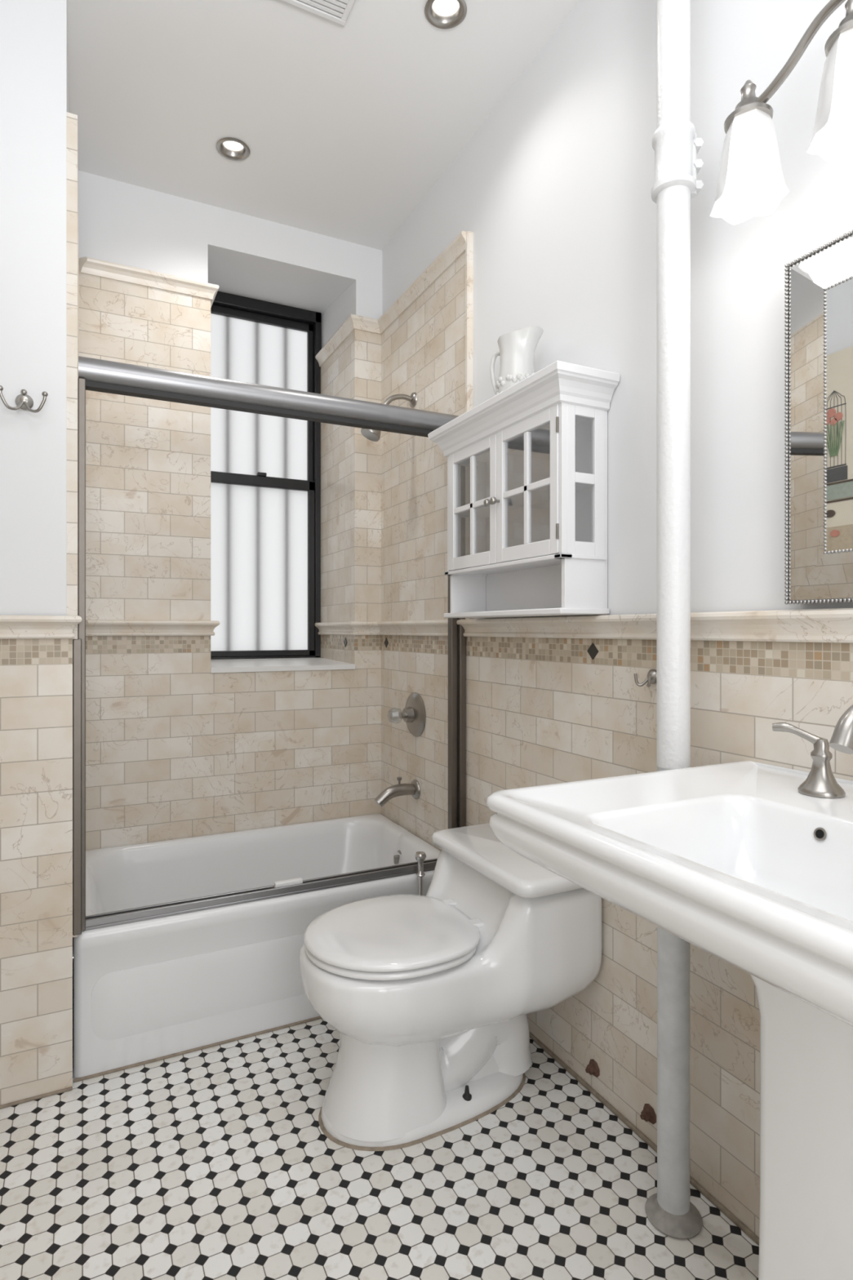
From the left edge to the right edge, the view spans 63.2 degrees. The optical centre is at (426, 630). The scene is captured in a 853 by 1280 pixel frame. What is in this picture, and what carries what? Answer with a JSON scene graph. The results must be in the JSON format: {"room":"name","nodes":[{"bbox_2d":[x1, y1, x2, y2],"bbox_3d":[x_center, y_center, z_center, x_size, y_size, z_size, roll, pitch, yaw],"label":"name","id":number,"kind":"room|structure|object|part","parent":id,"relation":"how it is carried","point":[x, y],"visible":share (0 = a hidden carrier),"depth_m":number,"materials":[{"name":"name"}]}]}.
{"room":"bathroom","nodes":[
{"label":"bathroom","id":0,"kind":"room"},
{"bbox_2d":[0,0,69,615],"bbox_3d":[-1.246,-0.230,1.942,0.435,2.700,0.767,0,0,-26],"label":"wall partition","id":1,"kind":"structure","parent":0,"point":[34,86],"depth_m":1.66,"materials":[{"name":"paint"}]},
{"bbox_2d":[0,385,48,413],"bbox_3d":[-0.947,-0.540,1.629,0.103,0.058,0.060,0,0,-26],"label":"robe hook","id":2,"kind":"object","parent":1,"relation":"attached to","point":[23,401],"visible":1,"depth_m":1.63,"materials":[{"name":"silver metal"}]},
{"bbox_3d":[-0.964,-0.532,1.613,0.010,0.042,0.064,0,0,25],"label":"arm","id":3,"kind":"part","parent":2,"relation":"part of","materials":[{"name":"silver metal"}]},
{"bbox_3d":[-0.924,-0.532,1.632,0.064,0.042,0.010,0,0,12],"label":"arm","id":4,"kind":"part","parent":2,"relation":"part of","materials":[{"name":"silver metal"}]},
{"bbox_2d":[0,663,72,1105],"bbox_3d":[-1.023,0.601,1.619,0.348,1.038,0.010,0,0,-26],"label":"tile","id":5,"kind":"structure","parent":1,"relation":"attached to","point":[36,700],"depth_m":1.66,"materials":[{"name":"beige tile"}]},
{"bbox_2d":[0,638,72,665],"bbox_3d":[-1.023,0.051,1.619,0.348,0.062,0.010,0,0,-26],"label":"mosaic band","id":6,"kind":"object","parent":1,"relation":"attached to","point":[13,651],"visible":1,"depth_m":1.66,"materials":[{"name":"beige tile"}]},
{"bbox_2d":[0,615,81,639],"bbox_3d":[-1.004,-0.007,1.606,0.369,0.055,0.029,0,0,-26],"label":"chair rail moulding","id":7,"kind":"object","parent":1,"relation":"attached to","point":[11,626],"visible":1,"depth_m":1.65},
{"bbox_2d":[66,112,79,638],"bbox_3d":[-1.037,-0.625,2.037,0.024,1.290,0.743,0,0,-26],"label":"tile","id":8,"kind":"structure","parent":1,"relation":"attached to","point":[73,247],"depth_m":1.70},
{"bbox_2d":[78,377,85,930],"bbox_3d":[-0.873,0.061,1.754,0.017,1.382,0.051,0,0,-26],"label":"door frame","id":9,"kind":"structure","parent":1,"relation":"attached to","point":[82,382],"depth_m":1.73,"materials":[{"name":"metal"}]},
{"bbox_2d":[72,639,81,935],"bbox_3d":[-0.864,0.385,1.714,0.019,0.726,0.030,0,0,-26],"label":"flange","id":10,"kind":"object","parent":9,"relation":"attached to","point":[77,643],"visible":0.96,"depth_m":1.70,"materials":[{"name":"metal"}]},
{"bbox_2d":[0,1016,321,1108],"bbox_3d":[-0.591,1.117,1.843,1.320,0.007,0.040,0,0,-26],"label":"trim","id":11,"kind":"structure","parent":1,"relation":"attached to","point":[77,1079],"depth_m":1.79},
{"bbox_2d":[72,170,382,956],"bbox_3d":[-0.917,-0.230,2.801,1.589,2.700,0.502,0,0,-26],"label":"wall","id":12,"kind":"structure","parent":0,"point":[121,223],"depth_m":2.79,"materials":[{"name":"paint"}]},
{"bbox_2d":[79,257,219,299],"bbox_3d":[-0.978,-1.250,2.466,0.463,0.050,0.026,0,0,-26],"label":"trim","id":13,"kind":"structure","parent":12,"relation":"attached to","point":[90,266],"depth_m":2.46,"materials":[{"name":"stone"}]},
{"bbox_2d":[85,619,220,635],"bbox_3d":[-0.976,-0.007,2.466,0.466,0.055,0.029,0,0,-26],"label":"trim","id":14,"kind":"structure","parent":12,"relation":"attached to","point":[93,628],"depth_m":2.46,"materials":[{"name":"stone"}]},
{"bbox_2d":[210,288,218,307],"bbox_3d":[-0.883,-1.250,2.765,0.026,0.050,0.477,0,0,-26],"label":"trim","id":15,"kind":"structure","parent":12,"relation":"attached to","point":[215,293],"depth_m":2.60,"materials":[{"name":"stone"}]},
{"bbox_2d":[79,272,381,622],"bbox_3d":[-0.692,-0.603,2.628,1.120,1.245,0.009,0,0,-26],"label":"tile","id":16,"kind":"structure","parent":12,"relation":"attached to","point":[148,461],"depth_m":2.49,"materials":[{"name":"beige tile"}]},
{"bbox_2d":[85,649,381,850],"bbox_3d":[-0.692,0.601,2.628,1.120,1.038,0.009,0,0,-26],"label":"tile","id":17,"kind":"structure","parent":12,"relation":"attached to","point":[176,748],"depth_m":2.58,"materials":[{"name":"beige tile"}]},
{"bbox_2d":[85,635,381,653],"bbox_3d":[-0.692,0.051,2.628,1.120,0.062,0.009,0,0,-26],"label":"mosaic band","id":18,"kind":"object","parent":12,"relation":"attached to","point":[94,644],"visible":0.82,"depth_m":2.49,"materials":[{"name":"beige tile"}]},
{"bbox_2d":[210,291,321,659],"bbox_3d":[-0.759,-0.671,3.124,0.575,1.614,0.055,0,0,-26],"label":"window","id":19,"kind":"structure","parent":12,"relation":"in","point":[222,299],"depth_m":3.14,"materials":[{"name":"white glass"}]},
{"bbox_3d":[-0.762,-1.044,3.141,0.485,0.748,0.001,0,0,-26],"label":"upper glass","id":20,"kind":"part","parent":19,"relation":"part of","materials":[{"name":"white glass"}]},
{"bbox_3d":[-0.753,-0.282,3.124,0.485,0.776,0.001,0,0,-26],"label":"lower glass","id":21,"kind":"part","parent":19,"relation":"part of","materials":[{"name":"white glass"}]},
{"bbox_2d":[256,471,266,476],"bbox_3d":[-0.740,-0.698,3.110,0.040,0.016,0.026,0,0,-26],"label":"sash lock","id":22,"kind":"object","parent":19,"relation":"attached to","point":[259,473],"visible":1,"depth_m":3.10,"materials":[{"name":"black paint"}]},
{"bbox_3d":[-0.761,-1.039,3.135,0.510,0.778,0.022,0,0,-26],"label":"upper sash","id":23,"kind":"part","parent":19,"relation":"part of","materials":[{"name":"white glass"}]},
{"bbox_3d":[-0.751,-0.287,3.114,0.510,0.810,0.023,0,0,-26],"label":"lower sash","id":24,"kind":"part","parent":19,"relation":"part of","materials":[{"name":"white glass"}]},
{"bbox_2d":[210,657,355,672],"bbox_3d":[-0.645,0.142,2.895,0.567,0.031,0.457,0,0,-26],"label":"window sill slab","id":25,"kind":"structure","parent":12,"relation":"attached to","point":[229,665],"depth_m":2.77,"materials":[{"name":"stone"}]},
{"bbox_2d":[315,621,353,635],"bbox_3d":[-0.399,-0.007,3.004,0.029,0.055,0.480,0,0,-26],"label":"trim","id":26,"kind":"structure","parent":12,"relation":"attached to","point":[325,628],"depth_m":2.98,"materials":[{"name":"stone"}]},
{"bbox_2d":[315,315,355,366],"bbox_3d":[-0.398,-1.250,3.006,0.026,0.050,0.477,0,0,-26],"label":"trim","id":27,"kind":"structure","parent":12,"relation":"attached to","point":[346,328],"depth_m":2.99,"materials":[{"name":"stone"}]},
{"bbox_2d":[320,634,354,650],"bbox_3d":[-0.648,0.051,2.901,0.585,0.062,0.442,0,0,-26],"label":"mosaic","id":28,"kind":"object","parent":12,"relation":"attached to","point":[332,642],"visible":0.64,"depth_m":3.01},
{"bbox_2d":[343,637,346,646],"bbox_3d":[-0.342,0.051,2.920,0.004,0.040,0.040,0,0,-26],"label":"diamond accent","id":29,"kind":"object","parent":28,"relation":"attached to","point":[345,640],"visible":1,"depth_m":2.92,"materials":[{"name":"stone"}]},
{"bbox_2d":[351,314,380,334],"bbox_3d":[-0.246,-1.250,2.830,0.142,0.050,0.026,0,0,-26],"label":"trim","id":30,"kind":"structure","parent":12,"relation":"attached to","point":[360,322],"depth_m":2.83,"materials":[{"name":"stone"}]},
{"bbox_2d":[351,621,380,635],"bbox_3d":[-0.246,-0.007,2.828,0.145,0.055,0.029,0,0,-26],"label":"trim","id":31,"kind":"structure","parent":12,"relation":"attached to","point":[360,628],"depth_m":2.82,"materials":[{"name":"stone"}]},
{"bbox_2d":[66,0,580,250],"bbox_3d":[-0.049,-1.640,0.940,1.689,0.120,3.627,0,0,-26],"label":"ceiling","id":32,"kind":"structure","parent":0,"point":[346,130],"depth_m":2.04,"materials":[{"name":"paint"}]},
{"bbox_2d":[216,137,250,160],"bbox_3d":[-0.634,-1.601,2.273,0.108,0.057,0.108,0,0,-26],"label":"recessed light","id":33,"kind":"object","parent":32,"relation":"in","point":[232,148],"visible":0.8,"depth_m":2.29,"materials":[{"name":"silver metal"}]},
{"bbox_2d":[280,0,355,26],"bbox_3d":[-0.270,-1.575,1.635,0.250,0.010,0.250,0,0,-26],"label":"ceiling vent","id":34,"kind":"object","parent":32,"relation":"attached to","point":[338,11],"depth_m":1.75,"materials":[{"name":"white metal"}]},
{"bbox_2d":[424,0,466,29],"bbox_3d":[0.049,-1.601,1.764,0.108,0.057,0.108,0,0,-26],"label":"recessed light","id":35,"kind":"object","parent":32,"relation":"in","point":[441,14],"visible":1,"depth_m":1.78,"materials":[{"name":"silver metal"}]},
{"bbox_2d":[0,958,759,1279],"bbox_3d":[-0.044,1.170,0.931,1.689,0.100,3.607,0,0,-26],"label":"floor","id":36,"kind":"structure","parent":0,"point":[216,1162],"depth_m":1.39,"materials":[{"name":"tile"}]},
{"bbox_2d":[73,813,440,1078],"bbox_3d":[-0.532,0.936,2.293,1.126,0.365,0.730,0,0,-26],"label":"bathtub","id":37,"kind":"object","parent":36,"relation":"on","point":[144,990],"visible":0.56,"depth_m":1.93,"materials":[{"name":"ceramic"}]},
{"bbox_3d":[-0.381,0.960,1.971,1.030,0.180,0.010,0,0,-26],"label":"apron panel","id":38,"kind":"part","parent":37,"relation":"part of","materials":[{"name":"ceramic"}]},
{"bbox_2d":[84,857,437,930],"bbox_3d":[-0.381,0.741,1.999,1.114,0.026,0.044,0,0,-26],"label":"track","id":39,"kind":"object","parent":37,"relation":"on","point":[164,909],"visible":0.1,"depth_m":1.92,"materials":[{"name":"metal"}]},
{"bbox_2d":[274,877,302,888],"bbox_3d":[-0.396,0.732,1.990,0.080,0.028,0.018,0,0,-26],"label":"guide","id":40,"kind":"object","parent":39,"relation":"on","point":[295,881],"visible":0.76,"depth_m":1.98,"materials":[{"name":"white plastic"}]},
{"bbox_3d":[-0.107,0.835,2.526,0.025,0.030,0.014,0,0,-26],"label":"overflow lever","id":41,"kind":"part","parent":37,"relation":"part of","materials":[{"name":"silver metal"}]},
{"bbox_2d":[414,851,426,895],"bbox_3d":[-0.018,0.898,2.118,0.036,0.441,0.036,0,0,-26],"label":"supply valve","id":42,"kind":"object","parent":36,"relation":"on","point":[420,856],"visible":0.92,"depth_m":2.11,"materials":[{"name":"silver metal"}]},
{"bbox_2d":[318,1072,525,1151],"bbox_3d":[-0.001,1.118,1.674,0.529,0.004,0.276,0,0,-26],"label":"trim","id":43,"kind":"structure","parent":36,"relation":"on","point":[516,1092],"depth_m":1.54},
{"bbox_2d":[299,822,601,1146],"bbox_3d":[0.026,0.843,1.688,0.664,0.568,0.476,0,0,-26],"label":"toilet","id":44,"kind":"object","parent":43,"relation":"on","point":[428,998],"visible":0.98,"depth_m":1.55,"materials":[{"name":"white ceramic"}]},
{"bbox_3d":[-0.089,0.725,1.630,0.390,0.016,0.376,0,0,-26],"label":"seat","id":45,"kind":"part","parent":44,"relation":"part of","materials":[{"name":"white ceramic"}]},
{"bbox_3d":[-0.087,0.702,1.631,0.401,0.024,0.382,0,0,-26],"label":"lid","id":46,"kind":"part","parent":44,"relation":"part of","materials":[{"name":"white ceramic"}]},
{"bbox_3d":[0.025,0.772,1.687,0.662,0.356,0.452,0,0,-26],"label":"bowl and tank","id":47,"kind":"part","parent":44,"relation":"part of","materials":[{"name":"white ceramic"}]},
{"bbox_3d":[0.216,0.578,1.782,0.240,0.037,0.476,0,0,-26],"label":"tank lid","id":48,"kind":"part","parent":44,"relation":"part of","materials":[{"name":"white ceramic"}]},
{"bbox_2d":[486,760,852,1279],"bbox_3d":[0.490,0.681,0.860,0.574,0.876,0.705,0,0,-26],"label":"pedestal sink","id":49,"kind":"object","parent":36,"relation":"on","point":[753,871],"visible":1,"depth_m":0.89,"materials":[{"name":"white ceramic"}]},
{"bbox_2d":[486,760,852,1026],"bbox_3d":[0.490,0.324,0.860,0.574,0.162,0.705,0,0,-26],"label":"basin","id":50,"kind":"object","parent":49,"relation":"in","point":[753,871],"depth_m":0.91,"materials":[{"name":"white ceramic"}]},
{"bbox_2d":[772,704,852,798],"bbox_3d":[0.603,0.168,0.924,0.182,0.161,0.358,0,0,-26],"label":"sink faucet","id":51,"kind":"object","parent":49,"relation":"on","point":[820,782],"visible":1,"depth_m":1.04,"materials":[{"name":"silver metal"}]},
{"bbox_3d":[0.575,0.162,1.073,0.071,0.035,0.016,0,0,34],"label":"handle lever","id":52,"kind":"part","parent":51,"relation":"part of","materials":[{"name":"silver metal"}]},
{"bbox_3d":[0.601,0.206,1.056,0.064,0.085,0.064,0,0,-26],"label":"handle","id":53,"kind":"part","parent":51,"relation":"part of","materials":[{"name":"silver metal"}]},
{"bbox_3d":[0.595,0.154,0.920,0.164,0.133,0.032,0,0,-26],"label":"spout","id":54,"kind":"part","parent":51,"relation":"part of","materials":[{"name":"silver metal"}]},
{"bbox_2d":[644,0,703,1239],"bbox_3d":[0.473,-0.230,1.324,0.106,2.698,0.104,0,0,-26],"label":"riser pipe","id":55,"kind":"object","parent":36,"relation":"on","point":[676,145],"visible":1,"depth_m":1.30,"materials":[{"name":"metal"}]},
{"bbox_2d":[382,0,852,618],"bbox_3d":[0.640,-0.230,1.338,0.101,2.700,3.527,0,0,-26],"label":"wall","id":56,"kind":"structure","parent":0,"point":[553,189],"depth_m":1.54,"materials":[{"name":"paint"}]},
{"bbox_2d":[85,380,433,437],"bbox_3d":[-0.381,-0.624,2.001,1.114,0.017,0.033,0,0,-26],"label":"channel","id":57,"kind":"object","parent":56,"relation":"attached to","point":[90,385],"visible":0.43,"depth_m":1.93,"materials":[{"name":"grey metal"}]},
{"bbox_2d":[78,355,459,431],"bbox_3d":[-0.382,-0.658,1.999,1.112,0.066,0.066,0,0,-26],"label":"rail","id":58,"kind":"object","parent":57,"relation":"on","point":[94,370],"visible":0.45,"depth_m":1.92,"materials":[{"name":"metal"}]},
{"bbox_2d":[360,392,417,441],"bbox_3d":[-0.141,-0.788,2.543,0.208,0.199,0.076,0,0,-26],"label":"shower head","id":59,"kind":"object","parent":56,"relation":"attached to","point":[371,434],"visible":0.7,"depth_m":2.54},
{"bbox_3d":[-0.117,-0.825,2.556,0.149,0.100,0.019,0,0,-26],"label":"arm","id":60,"kind":"part","parent":59,"relation":"part of","materials":[{"name":"silver metal"}]},
{"bbox_2d":[377,231,466,334],"bbox_3d":[-0.038,-1.250,2.542,0.026,0.050,0.727,0,0,-26],"label":"trim","id":61,"kind":"structure","parent":56,"relation":"attached to","point":[456,248],"depth_m":2.47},
{"bbox_3d":[-0.038,-1.250,2.542,0.026,0.050,0.727,0,0,-26],"label":"cap moulding","id":62,"kind":"part","parent":61,"relation":"part of","materials":[{"name":"stone"}]},
{"bbox_2d":[381,252,465,621],"bbox_3d":[-0.024,-0.603,2.552,0.009,1.245,0.722,0,0,-26],"label":"tile","id":63,"kind":"structure","parent":56,"relation":"attached to","point":[423,351],"depth_m":2.54,"materials":[{"name":"beige tile"}]},
{"bbox_2d":[448,466,466,828],"bbox_3d":[0.098,0.061,2.241,0.044,1.382,0.043,0,0,-26],"label":"door frame","id":64,"kind":"structure","parent":56,"relation":"attached to","point":[456,640],"depth_m":2.23,"materials":[{"name":"metal"}]},
{"bbox_2d":[465,231,472,618],"bbox_3d":[0.135,-0.653,2.222,0.018,1.237,0.024,0,0,-26],"label":"trim","id":65,"kind":"structure","parent":56,"relation":"attached to","point":[468,246],"depth_m":2.21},
{"bbox_2d":[427,360,620,617],"bbox_3d":[0.226,-0.317,1.852,0.180,0.559,0.638,0,0,-26],"label":"upper cabinet","id":66,"kind":"object","parent":56,"relation":"attached to","point":[535,451],"visible":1,"depth_m":1.77,"materials":[{"name":"white wood"}]},
{"bbox_3d":[0.132,-0.350,1.953,0.017,0.347,0.264,0,0,-26],"label":"door","id":67,"kind":"part","parent":66,"relation":"part of","materials":[{"name":"white wood"}]},
{"bbox_3d":[0.165,-0.338,1.839,0.025,0.020,0.020,0,0,-26],"label":"knob","id":68,"kind":"part","parent":66,"relation":"part of","materials":[{"name":"silver metal"}]},
{"bbox_3d":[0.179,-0.338,1.810,0.025,0.020,0.020,0,0,-26],"label":"knob","id":69,"kind":"part","parent":66,"relation":"part of","materials":[{"name":"silver metal"}]},
{"bbox_2d":[489,325,543,395],"bbox_3d":[0.239,-0.690,1.842,0.140,0.186,0.117,0,0,6],"label":"ceramic pitcher","id":70,"kind":"object","parent":66,"relation":"on","point":[517,348],"visible":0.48,"depth_m":1.80,"materials":[{"name":"white ceramic"}]},
{"bbox_3d":[0.193,-0.695,1.889,0.046,0.129,0.013,0,0,42],"label":"handle","id":71,"kind":"part","parent":70,"relation":"part of","materials":[{"name":"ceramic"}]},
{"bbox_3d":[0.226,-0.558,1.852,0.180,0.076,0.638,0,0,-26],"label":"crown moulding","id":72,"kind":"part","parent":66,"relation":"part of","materials":[{"name":"white wood"}]},
{"bbox_3d":[0.240,-0.170,1.858,0.134,0.010,0.564,0,0,-26],"label":"ledge moulding","id":73,"kind":"part","parent":66,"relation":"part of","materials":[{"name":"white wood"}]},
{"bbox_3d":[0.250,-0.350,1.715,0.017,0.347,0.264,0,0,-26],"label":"door","id":74,"kind":"part","parent":66,"relation":"part of","materials":[{"name":"white wood"}]},
{"bbox_2d":[377,608,852,642],"bbox_3d":[0.579,-0.007,1.296,0.029,0.055,3.507,0,0,-26],"label":"trim","id":75,"kind":"structure","parent":56,"relation":"attached to","point":[834,624],"depth_m":1.48,"materials":[{"name":"stone"}]},
{"bbox_2d":[381,649,852,1236],"bbox_3d":[0.596,0.601,1.304,0.009,1.038,3.507,0,0,-26],"label":"tile","id":76,"kind":"structure","parent":56,"relation":"attached to","point":[530,722],"depth_m":1.58,"materials":[{"name":"beige tile"}]},
{"bbox_2d":[374,777,420,807],"bbox_3d":[-0.112,0.589,2.533,0.165,0.103,0.072,0,0,-26],"label":"tub spout","id":77,"kind":"object","parent":76,"relation":"attached to","point":[413,788],"visible":1,"depth_m":2.52,"materials":[{"name":"silver metal"}]},
{"bbox_3d":[-0.114,0.602,2.533,0.162,0.077,0.044,0,0,-26],"label":"spout","id":78,"kind":"part","parent":77,"relation":"part of","materials":[{"name":"silver metal"}]},
{"bbox_2d":[399,692,426,736],"bbox_3d":[-0.088,0.312,2.545,0.112,0.164,0.164,0,0,-26],"label":"shower valve","id":79,"kind":"object","parent":76,"relation":"attached to","point":[414,714],"visible":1,"depth_m":2.53,"materials":[{"name":"silver metal"}]},
{"bbox_3d":[-0.085,0.312,2.547,0.025,0.024,0.024,0,0,-26],"label":"knob stem","id":80,"kind":"part","parent":79,"relation":"part of","materials":[{"name":"silver metal"}]},
{"bbox_2d":[585,1058,599,1077],"bbox_3d":[0.395,1.058,1.670,0.024,0.039,0.039,0,0,-26],"label":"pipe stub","id":81,"kind":"object","parent":76,"relation":"attached to","point":[592,1068],"visible":1,"depth_m":1.66,"materials":[{"name":"brown metal"}]},
{"bbox_2d":[634,669,656,687],"bbox_3d":[0.476,0.103,1.492,0.037,0.038,0.048,0,0,-26],"label":"robe hook","id":82,"kind":"object","parent":76,"relation":"attached to","point":[651,675],"visible":0.98,"depth_m":1.49,"materials":[{"name":"silver metal"}]},
{"bbox_3d":[0.468,0.108,1.499,0.037,0.029,0.009,0,0,15],"label":"arm","id":83,"kind":"part","parent":82,"relation":"part of","materials":[{"name":"silver metal"}]},
{"bbox_3d":[0.476,0.108,1.482,0.009,0.029,0.037,0,0,22],"label":"arm","id":84,"kind":"part","parent":82,"relation":"part of","materials":[{"name":"silver metal"}]},
{"bbox_2d":[640,1103,656,1124],"bbox_3d":[0.476,1.054,1.506,0.024,0.039,0.039,0,0,-26],"label":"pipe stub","id":85,"kind":"object","parent":76,"relation":"attached to","point":[648,1114],"visible":1,"depth_m":1.50,"materials":[{"name":"brown metal"}]},
{"bbox_2d":[381,635,852,680],"bbox_3d":[0.596,0.051,1.304,0.009,0.062,3.507,0,0,-26],"label":"mosaic band","id":86,"kind":"object","parent":56,"relation":"attached to","point":[805,660],"visible":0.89,"depth_m":1.50,"materials":[{"name":"beige tile"}]},
{"bbox_2d":[384,637,388,647],"bbox_3d":[-0.163,0.051,2.822,0.004,0.040,0.040,0,0,-26],"label":"diamond accent","id":87,"kind":"object","parent":86,"relation":"attached to","point":[386,642],"visible":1,"depth_m":2.82,"materials":[{"name":"tile"}]},
{"bbox_2d":[586,643,598,659],"bbox_3d":[0.404,0.051,1.680,0.004,0.040,0.040,0,0,-26],"label":"diamond accent","id":88,"kind":"object","parent":86,"relation":"attached to","point":[593,651],"visible":1,"depth_m":1.68,"materials":[{"name":"tile"}]},
{"bbox_2d":[529,1031,759,1245],"bbox_3d":[0.750,1.115,0.975,0.009,0.010,2.780,0,0,-26],"label":"trim","id":89,"kind":"structure","parent":56,"relation":"attached to","point":[724,1210],"depth_m":1.53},
{"bbox_2d":[709,0,852,225],"bbox_3d":[0.641,-0.833,1.000,0.198,0.266,0.456,0,0,-26],"label":"vanity light","id":90,"kind":"object","parent":56,"relation":"attached to","point":[751,183],"visible":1,"depth_m":1.09,"materials":[{"name":"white glass"}]},
{"bbox_3d":[0.529,-0.769,1.139,0.120,0.138,0.106,0,0,-26],"label":"lamp shade","id":91,"kind":"part","parent":90,"relation":"part of","materials":[{"name":"white glass"}]},
{"bbox_3d":[0.567,-0.883,1.062,0.015,0.078,0.181,0,0,-26],"label":"arm","id":92,"kind":"part","parent":90,"relation":"part of","materials":[{"name":"silver metal"}]},
{"bbox_3d":[0.607,-0.769,0.982,0.120,0.138,0.106,0,0,-26],"label":"lamp shade","id":93,"kind":"part","parent":90,"relation":"part of","materials":[{"name":"white glass"}]},
{"bbox_2d":[784,229,852,604],"bbox_3d":[0.711,-0.336,1.022,0.051,0.583,0.385,0,0,-26],"label":"wall mirror","id":94,"kind":"object","parent":56,"relation":"attached to","point":[819,290],"visible":1,"depth_m":1.13,"materials":[{"name":"silver metal"}]},
{"bbox_2d":[825,276,852,552],"bbox_3d":[0.690,-0.336,1.012,0.001,0.423,0.225,0,0,-26],"label":"mirror glass","id":95,"kind":"object","parent":94,"relation":"attached to","point":[839,313],"depth_m":1.09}
]}

